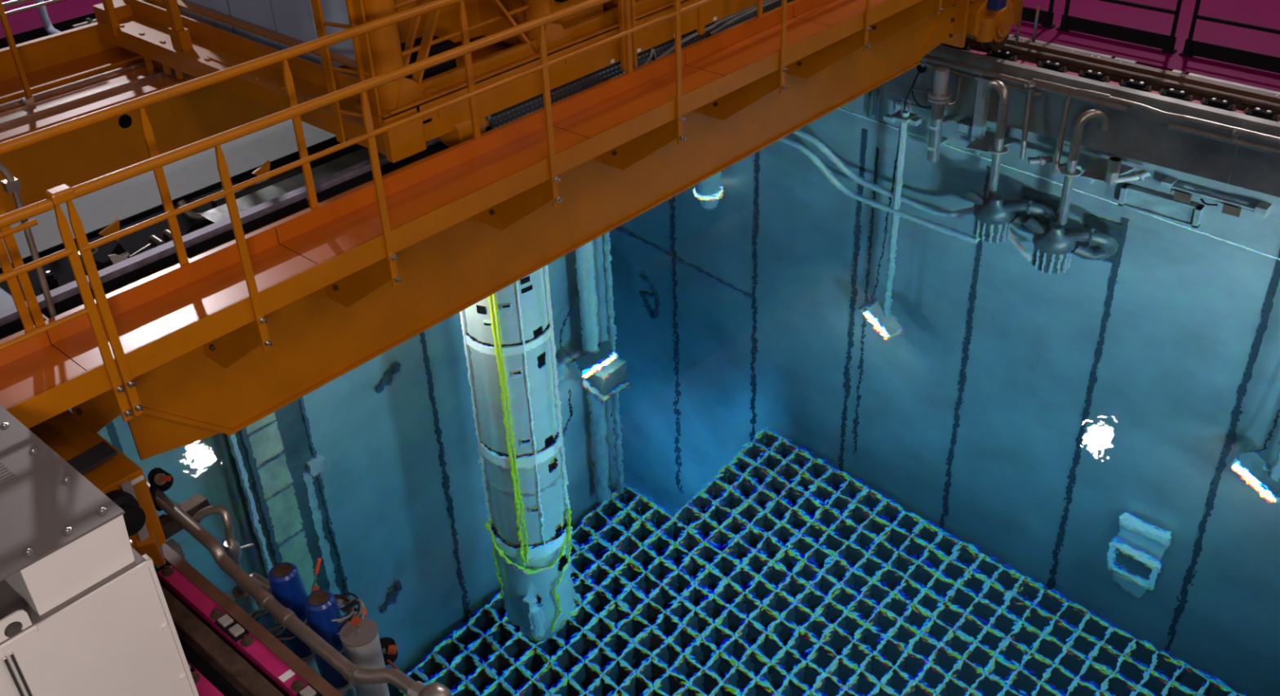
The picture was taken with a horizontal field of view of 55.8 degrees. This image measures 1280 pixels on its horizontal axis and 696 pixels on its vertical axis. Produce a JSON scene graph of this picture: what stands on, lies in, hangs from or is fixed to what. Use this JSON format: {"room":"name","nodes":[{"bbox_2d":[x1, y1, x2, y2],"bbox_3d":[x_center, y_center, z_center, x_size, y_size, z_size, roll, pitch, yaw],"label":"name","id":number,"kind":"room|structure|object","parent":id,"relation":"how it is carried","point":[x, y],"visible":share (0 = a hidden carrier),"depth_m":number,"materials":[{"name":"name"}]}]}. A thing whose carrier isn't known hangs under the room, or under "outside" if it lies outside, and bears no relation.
{"room":"industrial plant","nodes":[
{"label":"industrial plant","id":0,"kind":"room"},
{"bbox_2d":[0,119,336,266],"bbox_3d":[-4.277,-1.772,11.499,2.400,0.300,7.720,25,42,35],"label":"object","id":1,"kind":"structure","parent":0,"point":[98,209],"depth_m":10.76,"materials":[{"name":"grey metal"}]},
{"bbox_2d":[159,582,286,695],"bbox_3d":[0.041,2.866,4.339,14.950,0.300,0.705,25,42,35],"label":"trim","id":2,"kind":"structure","parent":0,"point":[208,671],"depth_m":6.11,"materials":[{"name":"black metal"}]},
{"bbox_2d":[186,660,224,695],"bbox_3d":[0.030,2.706,4.229,14.950,0.090,0.095,25,42,35],"label":"trim","id":3,"kind":"structure","parent":2,"relation":"on","point":[204,686],"depth_m":5.88,"materials":[{"name":"paint"}]},
{"bbox_2d":[186,661,199,683],"bbox_3d":[-2.301,1.559,6.003,0.351,0.046,0.080,25,42,35],"label":"clamp","id":4,"kind":"object","parent":3,"relation":"on","point":[196,677],"visible":0.15,"depth_m":5.93,"materials":[{"name":"black metal"}]},
{"bbox_2d":[160,584,284,695],"bbox_3d":[-0.973,2.095,5.220,18.000,0.105,0.100,25,42,35],"label":"rail","id":5,"kind":"object","parent":2,"relation":"on","point":[238,672],"visible":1,"depth_m":6.08,"materials":[{"name":"metal"}]},
{"bbox_2d":[155,563,309,695],"bbox_3d":[0.243,2.570,4.422,14.950,0.090,0.080,25,42,35],"label":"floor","id":6,"kind":"structure","parent":2,"relation":"on","point":[257,654],"depth_m":6.22,"materials":[{"name":"paint"}]},
{"bbox_2d":[154,558,174,576],"bbox_3d":[-2.677,1.152,6.647,0.351,0.046,0.080,25,42,35],"label":"clamp","id":7,"kind":"object","parent":6,"relation":"on","point":[166,570],"visible":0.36,"depth_m":6.57,"materials":[{"name":"black metal"}]},
{"bbox_2d":[209,607,253,646],"bbox_3d":[-2.099,1.422,6.198,0.351,0.046,0.080,25,42,35],"label":"clamp","id":8,"kind":"object","parent":6,"relation":"on","point":[226,622],"visible":1,"depth_m":6.19,"materials":[{"name":"black metal"}]},
{"bbox_2d":[278,668,295,681],"bbox_3d":[-1.735,1.608,5.932,0.045,0.002,0.070,25,42,35],"label":"label strip","id":9,"kind":"object","parent":6,"relation":"on","point":[289,673],"visible":1,"depth_m":5.93,"materials":[{"name":"white"}]},
{"bbox_2d":[290,678,322,695],"bbox_3d":[-1.558,1.675,5.778,0.351,0.046,0.080,25,42,35],"label":"clamp","id":10,"kind":"object","parent":6,"relation":"on","point":[297,685],"visible":1,"depth_m":5.83,"materials":[{"name":"black metal"}]},
{"bbox_2d":[0,0,1279,92],"bbox_3d":[2.625,-4.203,14.752,32.000,0.290,23.000,25,42,35],"label":"floor","id":11,"kind":"structure","parent":0,"point":[1264,13],"depth_m":13.25,"materials":[{"name":"paint"}]},
{"bbox_2d":[35,0,60,35],"bbox_3d":[-6.404,-3.504,13.246,0.119,0.616,1.040,-25,39,-30],"label":"tube","id":12,"kind":"object","parent":11,"relation":"on","point":[42,11],"visible":0.5,"depth_m":13.42,"materials":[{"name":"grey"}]},
{"bbox_2d":[0,0,96,48],"bbox_3d":[-6.931,-4.104,14.011,0.100,1.050,1.700,25,42,35],"label":"guard rail","id":13,"kind":"object","parent":11,"relation":"on","point":[38,33],"visible":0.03,"depth_m":14.13,"materials":[{"name":"black metal"}]},
{"bbox_2d":[71,17,97,29],"bbox_3d":[-6.420,-3.925,14.552,0.194,0.193,0.835,25,42,35],"label":"hose","id":14,"kind":"object","parent":11,"relation":"on","point":[88,20],"visible":0.23,"depth_m":14.34,"materials":[{"name":"silver metal"}]},
{"bbox_2d":[1021,0,1055,29],"bbox_3d":[4.090,-4.185,13.408,1.230,1.050,0.100,25,42,35],"label":"guard rail","id":15,"kind":"object","parent":11,"relation":"on","point":[1046,18],"visible":0.49,"depth_m":13.37,"materials":[{"name":"black metal"}]},
{"bbox_2d":[1056,0,1182,53],"bbox_3d":[5.068,-3.728,12.648,1.290,1.050,0.100,25,42,35],"label":"guard rail","id":16,"kind":"object","parent":11,"relation":"on","point":[1166,42],"visible":1,"depth_m":12.78,"materials":[{"name":"black metal"}]},
{"bbox_2d":[1178,0,1279,73],"bbox_3d":[6.068,-3.261,11.871,1.290,1.050,0.100,25,42,35],"label":"guard rail","id":17,"kind":"object","parent":11,"relation":"on","point":[1192,47],"visible":1,"depth_m":12.17,"materials":[{"name":"black metal"}]},
{"bbox_2d":[68,90,1279,695],"bbox_3d":[2.395,5.881,12.354,18.608,13.204,9.492,25,42,35],"label":"pool water","id":18,"kind":"object","parent":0,"point":[884,400],"visible":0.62,"depth_m":8.35,"materials":[{"name":"blue liquid"}]},
{"bbox_2d":[267,561,315,664],"bbox_3d":[-1.896,2.170,7.151,0.217,2.227,0.336,-11,34,-12],"label":"pump","id":19,"kind":"object","parent":18,"relation":"in","point":[286,583],"visible":0.59,"depth_m":6.62,"materials":[{"name":"blue metal"}]},
{"bbox_2d":[249,607,295,639],"bbox_3d":[-2.041,1.528,6.736,0.265,0.200,0.265,25,42,35],"label":"cable coil","id":20,"kind":"object","parent":19,"relation":"attached to","point":[255,612],"visible":0.26,"depth_m":6.70,"materials":[{"name":"black"}]},
{"bbox_2d":[311,557,321,592],"bbox_3d":[-1.776,1.265,6.603,0.133,0.326,0.024,6,34,13],"label":"wand","id":21,"kind":"object","parent":19,"relation":"attached to","point":[318,562],"visible":0.85,"depth_m":6.54,"materials":[{"name":"orange plastic"}]},
{"bbox_2d":[304,589,362,694],"bbox_3d":[-1.614,2.241,7.023,0.363,2.227,0.465,-11,34,-12],"label":"pump","id":22,"kind":"object","parent":18,"relation":"in","point":[321,606],"depth_m":6.45,"materials":[{"name":"blue metal"}]},
{"bbox_2d":[311,585,319,591],"bbox_3d":[-1.734,1.287,6.460,0.052,0.043,0.003,-2,33,1],"label":"tag","id":23,"kind":"object","parent":22,"relation":"attached to","point":[315,588],"visible":1,"depth_m":6.46,"materials":[{"name":"brown plastic"}]},
{"bbox_2d":[339,617,397,695],"bbox_3d":[-1.404,2.299,6.900,0.196,2.044,0.304,25,42,35],"label":"canister","id":24,"kind":"object","parent":18,"relation":"in","point":[362,646],"visible":0.82,"depth_m":6.34,"materials":[{"name":"silver metal"}]},
{"bbox_2d":[342,597,367,618],"bbox_3d":[-1.526,1.380,6.444,0.186,0.106,0.068,20,39,30],"label":"wire","id":25,"kind":"object","parent":24,"relation":"attached to","point":[351,603],"visible":1,"depth_m":6.43,"materials":[{"name":"grey"}]},
{"bbox_2d":[350,616,360,624],"bbox_3d":[-1.495,1.433,6.350,0.064,0.063,0.003,-2,33,1],"label":"tag","id":26,"kind":"object","parent":24,"relation":"attached to","point":[355,620],"visible":1,"depth_m":6.35,"materials":[{"name":"brown plastic"}]},
{"bbox_2d":[1067,108,1109,160],"bbox_3d":[4.419,-1.442,12.275,0.401,2.068,0.198,1,33,5],"label":"pipe","id":27,"kind":"object","parent":18,"relation":"in","point":[1103,118],"visible":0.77,"depth_m":11.79,"materials":[{"name":"silver metal"}]},
{"bbox_2d":[900,100,910,111],"bbox_3d":[2.927,-0.341,14.673,0.589,5.636,0.322,25,42,35],"label":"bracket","id":28,"kind":"object","parent":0,"point":[902,100],"visible":0.11,"depth_m":13.13,"materials":[{"name":"black metal"}]},
{"bbox_2d":[972,48,1244,111],"bbox_3d":[5.664,-2.174,11.719,18.600,0.410,0.776,25,42,35],"label":"trim","id":29,"kind":"structure","parent":0,"point":[972,49],"depth_m":12.43,"materials":[{"name":"black metal"}]},
{"bbox_2d":[1018,36,1112,57],"bbox_3d":[4.483,-3.182,12.806,1.060,0.025,0.060,25,42,35],"label":"strip","id":30,"kind":"object","parent":29,"relation":"on","point":[1021,37],"visible":0.62,"depth_m":12.76,"materials":[{"name":"silver metal"}]},
{"bbox_2d":[939,43,1279,122],"bbox_3d":[5.487,-2.250,11.445,18.600,0.030,0.160,25,42,35],"label":"trim","id":31,"kind":"structure","parent":29,"relation":"on","point":[971,50],"depth_m":12.32,"materials":[{"name":"paint"}]},
{"bbox_2d":[942,42,970,50],"bbox_3d":[3.414,-3.278,13.022,0.340,0.066,0.120,25,42,35],"label":"clamp","id":32,"kind":"object","parent":31,"relation":"on","point":[967,47],"visible":0.39,"depth_m":12.97,"materials":[{"name":"black metal"}]},
{"bbox_2d":[987,49,1017,61],"bbox_3d":[3.821,-3.087,12.706,0.340,0.066,0.120,25,42,35],"label":"clamp","id":33,"kind":"object","parent":31,"relation":"on","point":[1007,55],"visible":1,"depth_m":12.67,"materials":[{"name":"black metal"}]},
{"bbox_2d":[1035,60,1067,72],"bbox_3d":[4.229,-2.897,12.389,0.340,0.066,0.120,25,42,35],"label":"clamp","id":34,"kind":"object","parent":31,"relation":"on","point":[1047,64],"visible":1,"depth_m":12.36,"materials":[{"name":"black metal"}]},
{"bbox_2d":[1077,70,1110,82],"bbox_3d":[4.562,-2.741,12.130,0.340,0.066,0.120,25,42,35],"label":"clamp","id":35,"kind":"object","parent":31,"relation":"on","point":[1098,76],"visible":1,"depth_m":12.10,"materials":[{"name":"black metal"}]},
{"bbox_2d":[1118,79,1152,91],"bbox_3d":[4.881,-2.592,11.883,0.340,0.066,0.120,25,42,35],"label":"clamp","id":36,"kind":"object","parent":31,"relation":"on","point":[1133,84],"visible":1,"depth_m":11.85,"materials":[{"name":"black metal"}]},
{"bbox_2d":[1158,88,1193,101],"bbox_3d":[5.177,-2.454,11.653,0.340,0.066,0.120,25,42,35],"label":"clamp","id":37,"kind":"object","parent":31,"relation":"on","point":[1172,93],"visible":1,"depth_m":11.62,"materials":[{"name":"black metal"}]},
{"bbox_2d":[1200,97,1236,111],"bbox_3d":[5.473,-2.315,11.422,0.340,0.066,0.120,25,42,35],"label":"clamp","id":38,"kind":"object","parent":31,"relation":"on","point":[1212,102],"visible":1,"depth_m":11.39,"materials":[{"name":"black metal"}]},
{"bbox_2d":[1243,106,1279,120],"bbox_3d":[5.770,-2.177,11.192,0.340,0.066,0.120,25,42,35],"label":"clamp","id":39,"kind":"object","parent":31,"relation":"on","point":[1256,112],"visible":1,"depth_m":11.16,"materials":[{"name":"black metal"}]},
{"bbox_2d":[964,35,1279,115],"bbox_3d":[3.411,-3.413,13.284,24.600,0.105,0.100,25,42,35],"label":"rail","id":40,"kind":"object","parent":29,"relation":"on","point":[1241,102],"visible":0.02,"depth_m":12.07,"materials":[{"name":"metal"}]},
{"bbox_2d":[0,0,1040,566],"bbox_3d":[-1.061,-2.427,9.765,4.507,2.462,11.386,25,42,35],"label":"bridge","id":41,"kind":"object","parent":40,"relation":"on","point":[207,331],"depth_m":7.40,"materials":[{"name":"orange paint"}]},
{"bbox_2d":[0,287,35,339],"bbox_3d":[-3.566,-0.098,6.391,0.492,0.160,0.550,25,42,35],"label":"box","id":42,"kind":"object","parent":41,"relation":"on","point":[6,300],"visible":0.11,"depth_m":6.46,"materials":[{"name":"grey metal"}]},
{"bbox_2d":[40,280,52,293],"bbox_3d":[-3.341,-0.339,6.789,0.058,0.110,0.058,25,42,35],"label":"coupling","id":43,"kind":"object","parent":41,"relation":"on","point":[49,285],"visible":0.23,"depth_m":6.78,"materials":[{"name":"black metal"}]},
{"bbox_2d":[45,270,59,289],"bbox_3d":[-3.345,-0.386,6.860,0.058,0.110,0.058,25,42,35],"label":"coupling","id":44,"kind":"object","parent":41,"relation":"on","point":[52,281],"visible":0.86,"depth_m":6.84,"materials":[{"name":"black metal"}]},
{"bbox_2d":[78,247,129,275],"bbox_3d":[-3.115,-0.513,6.993,0.180,0.159,0.300,25,42,35],"label":"valve manifold","id":45,"kind":"object","parent":41,"relation":"on","point":[102,260],"visible":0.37,"depth_m":6.94,"materials":[{"name":"black metal"}]},
{"bbox_2d":[128,229,173,257],"bbox_3d":[-2.908,-0.607,7.184,0.161,0.101,0.291,25,42,35],"label":"pipe fitting","id":46,"kind":"object","parent":41,"relation":"on","point":[153,240],"visible":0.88,"depth_m":7.19,"materials":[{"name":"silver metal"}]},
{"bbox_2d":[177,199,208,222],"bbox_3d":[-2.665,-0.715,7.292,0.360,0.146,0.630,-5,33,-3],"label":"hose","id":47,"kind":"object","parent":41,"relation":"on","point":[190,214],"visible":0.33,"depth_m":7.48,"materials":[{"name":"black rubber"}]},
{"bbox_2d":[210,143,368,208],"bbox_3d":[-0.343,-2.393,9.743,0.077,0.077,7.000,25,42,35],"label":"tube","id":48,"kind":"object","parent":41,"relation":"on","point":[239,193],"visible":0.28,"depth_m":7.90,"materials":[{"name":"black"}]},
{"bbox_2d":[200,147,379,224],"bbox_3d":[-2.131,-0.990,7.746,0.480,0.058,1.260,25,42,35],"label":"trough","id":49,"kind":"object","parent":41,"relation":"on","point":[215,215],"visible":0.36,"depth_m":7.78,"materials":[{"name":"grey metal"}]},
{"bbox_2d":[92,0,765,162],"bbox_3d":[-1.002,-3.827,9.353,3.700,2.650,5.732,25,42,35],"label":"trolley","id":50,"kind":"object","parent":41,"relation":"on","point":[197,38],"visible":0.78,"depth_m":8.02,"materials":[{"name":"orange metal"}]},
{"bbox_2d":[488,0,794,129],"bbox_3d":[1.083,-2.769,9.716,0.103,0.155,6.200,25,42,35],"label":"cable tray","id":51,"kind":"object","parent":41,"relation":"on","point":[528,106],"depth_m":8.45,"materials":[{"name":"silver metal"}]},
{"bbox_2d":[1114,57,1137,63],"bbox_3d":[4.987,-2.946,12.415,0.220,0.025,0.060,25,42,35],"label":"strip","id":52,"kind":"object","parent":29,"relation":"on","point":[1116,58],"visible":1,"depth_m":12.40,"materials":[{"name":"silver metal"}]},
{"bbox_2d":[1005,35,1279,103],"bbox_3d":[5.788,-2.475,11.696,18.600,0.090,0.100,25,42,35],"label":"strip","id":53,"kind":"object","parent":29,"relation":"on","point":[1155,72],"visible":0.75,"depth_m":12.15,"materials":[{"name":"metal"}]},
{"bbox_2d":[1172,69,1186,74],"bbox_3d":[5.394,-2.756,12.098,0.120,0.025,0.060,25,42,35],"label":"strip","id":54,"kind":"object","parent":29,"relation":"on","point":[1174,70],"visible":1,"depth_m":12.09,"materials":[{"name":"silver metal"}]},
{"bbox_2d":[1187,72,1279,94],"bbox_3d":[6.439,-2.268,11.287,2.620,0.025,0.060,25,42,35],"label":"strip","id":55,"kind":"object","parent":29,"relation":"on","point":[1189,73],"visible":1,"depth_m":11.77,"materials":[{"name":"silver metal"}]},
{"bbox_3d":[-7.285,1.513,6.735,30.500,0.260,5.100,25,42,35],"label":"floor","id":56,"kind":"structure","parent":0,"visible":0},
{"bbox_2d":[0,404,199,695],"bbox_3d":[-2.856,1.435,4.858,1.150,1.610,1.632,25,42,35],"label":"tall cabinet","id":57,"kind":"object","parent":56,"relation":"on","point":[82,612],"visible":1,"depth_m":4.64,"materials":[{"name":"silver metal"}]},
{"bbox_3d":[0.724,8.600,8.233,15.450,13.900,0.080,25,42,35],"label":"wall","id":58,"kind":"structure","parent":0,"visible":0},
{"bbox_2d":[158,493,236,603],"bbox_3d":[-2.452,1.702,7.277,0.770,1.500,0.398,25,42,35],"label":"support frame","id":59,"kind":"object","parent":58,"relation":"attached to","point":[197,501],"visible":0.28,"depth_m":7.03,"materials":[{"name":"metal"}]},
{"bbox_2d":[146,480,452,695],"bbox_3d":[-1.944,1.307,6.430,2.557,0.221,0.253,23,41,33],"label":"pipe","id":60,"kind":"object","parent":59,"relation":"on","point":[353,673],"visible":0.98,"depth_m":6.28,"materials":[{"name":"silver metal"}]},
{"bbox_2d":[147,466,173,511],"bbox_3d":[-2.808,0.818,7.074,0.130,0.244,0.223,-6,33,-5],"label":"floodlight","id":61,"kind":"object","parent":60,"relation":"on","point":[154,475],"visible":0.8,"depth_m":7.03,"materials":[{"name":"black metal"}]},
{"bbox_2d":[160,475,172,480],"bbox_3d":[-2.688,0.740,6.846,0.080,0.044,0.003,-2,33,1],"label":"tag","id":62,"kind":"object","parent":61,"relation":"attached to","point":[163,477],"visible":1,"depth_m":6.84,"materials":[{"name":"brown plastic"}]},
{"bbox_2d":[191,504,271,608],"bbox_3d":[-2.320,1.319,7.056,0.517,0.884,0.197,21,40,32],"label":"pipe","id":63,"kind":"object","parent":60,"relation":"attached to","point":[233,548],"visible":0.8,"depth_m":6.93,"materials":[{"name":"silver metal"}]},
{"bbox_2d":[386,658,402,671],"bbox_3d":[-1.218,1.631,6.102,0.016,0.193,0.364,-20,37,-25],"label":"string","id":64,"kind":"object","parent":60,"relation":"attached to","point":[388,660],"visible":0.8,"depth_m":6.20,"materials":[{"name":"brown"}]},
{"bbox_2d":[386,644,397,653],"bbox_3d":[-1.292,1.574,6.304,0.064,0.073,0.003,-2,33,1],"label":"tag","id":65,"kind":"object","parent":64,"relation":"hanging from","point":[392,649],"visible":1,"depth_m":6.30,"materials":[{"name":"brown plastic"}]},
{"bbox_2d":[161,542,343,695],"bbox_3d":[0.297,2.668,4.551,14.950,0.420,0.065,25,42,35],"label":"rail","id":66,"kind":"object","parent":58,"relation":"attached to","point":[226,603],"depth_m":6.21,"materials":[{"name":"metal"}]},
{"bbox_3d":[5.795,3.775,15.030,19.100,14.130,0.120,25,42,35],"label":"wall","id":67,"kind":"structure","parent":0,"visible":0},
{"bbox_2d":[903,64,932,109],"bbox_3d":[3.096,-2.703,13.111,0.408,0.652,0.288,25,42,35],"label":"cable coil","id":68,"kind":"object","parent":67,"relation":"attached to","point":[920,68],"visible":0.71,"depth_m":13.13,"materials":[{"name":"black rubber"}]},
{"bbox_2d":[911,66,962,119],"bbox_3d":[3.181,-2.229,13.160,0.488,1.700,0.279,-11,34,-13],"label":"valve","id":69,"kind":"object","parent":67,"relation":"attached to","point":[939,95],"visible":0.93,"depth_m":12.77,"materials":[{"name":"silver metal"}]},
{"bbox_2d":[973,75,996,127],"bbox_3d":[3.550,-2.451,12.826,0.360,0.950,0.200,25,42,35],"label":"bracket","id":70,"kind":"object","parent":67,"relation":"attached to","point":[981,106],"visible":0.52,"depth_m":12.63,"materials":[{"name":"silver metal"}]},
{"bbox_2d":[982,80,1009,139],"bbox_3d":[3.709,-1.818,12.840,0.200,2.127,0.388,-11,34,-13],"label":"pipe","id":71,"kind":"object","parent":70,"relation":"attached to","point":[997,85],"visible":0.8,"depth_m":12.32,"materials":[{"name":"silver metal"}]},
{"bbox_2d":[872,48,1279,197],"bbox_3d":[5.324,-1.922,11.431,18.600,0.630,0.005,25,42,35],"label":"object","id":72,"kind":"structure","parent":67,"relation":"attached to","point":[1136,134],"depth_m":11.85,"materials":[{"name":"grey metal"}]},
{"bbox_2d":[920,54,1279,155],"bbox_3d":[6.126,-1.692,10.520,10.203,0.307,0.190,25,42,35],"label":"pipe","id":73,"kind":"object","parent":67,"relation":"attached to","point":[1114,103],"visible":0.8,"depth_m":11.62,"materials":[{"name":"silver metal"}]},
{"bbox_2d":[1021,80,1036,141],"bbox_3d":[3.964,-2.229,12.400,0.148,1.024,0.218,-9,34,-10],"label":"rod","id":74,"kind":"object","parent":73,"relation":"hanging from","point":[1029,84],"visible":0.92,"depth_m":12.26,"materials":[{"name":"silver metal"}]},
{"bbox_2d":[1055,88,1111,151],"bbox_3d":[4.392,-2.019,12.089,0.429,1.146,0.196,14,37,23],"label":"pipe","id":75,"kind":"object","parent":73,"relation":"attached to","point":[1086,92],"visible":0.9,"depth_m":11.97,"materials":[{"name":"silver metal"}]},
{"bbox_2d":[933,44,1279,128],"bbox_3d":[5.350,-2.218,11.288,18.600,0.020,0.110,25,42,35],"label":"trim ledge","id":76,"kind":"object","parent":67,"relation":"on","point":[1255,120],"visible":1,"depth_m":11.81,"materials":[{"name":"silver metal"}]},
{"bbox_2d":[1226,122,1244,184],"bbox_3d":[5.556,-1.812,11.258,0.020,0.620,0.018,25,42,35],"label":"trim","id":77,"kind":"structure","parent":67,"relation":"attached to","point":[1243,123],"depth_m":11.29,"materials":[{"name":"silver metal"}]},
{"bbox_3d":[4.633,-1.468,12.153,0.380,0.430,0.424,25,42,35],"label":"shelf bracket","id":78,"kind":"object","parent":67,"relation":"attached to","visible":0},
{"bbox_2d":[1106,156,1122,173],"bbox_3d":[4.758,-1.653,11.777,0.424,0.402,0.184,-4,33,-2],"label":"pipe stub","id":79,"kind":"object","parent":78,"relation":"attached to","point":[1113,166],"visible":0.32,"depth_m":11.68,"materials":[{"name":"silver metal"}]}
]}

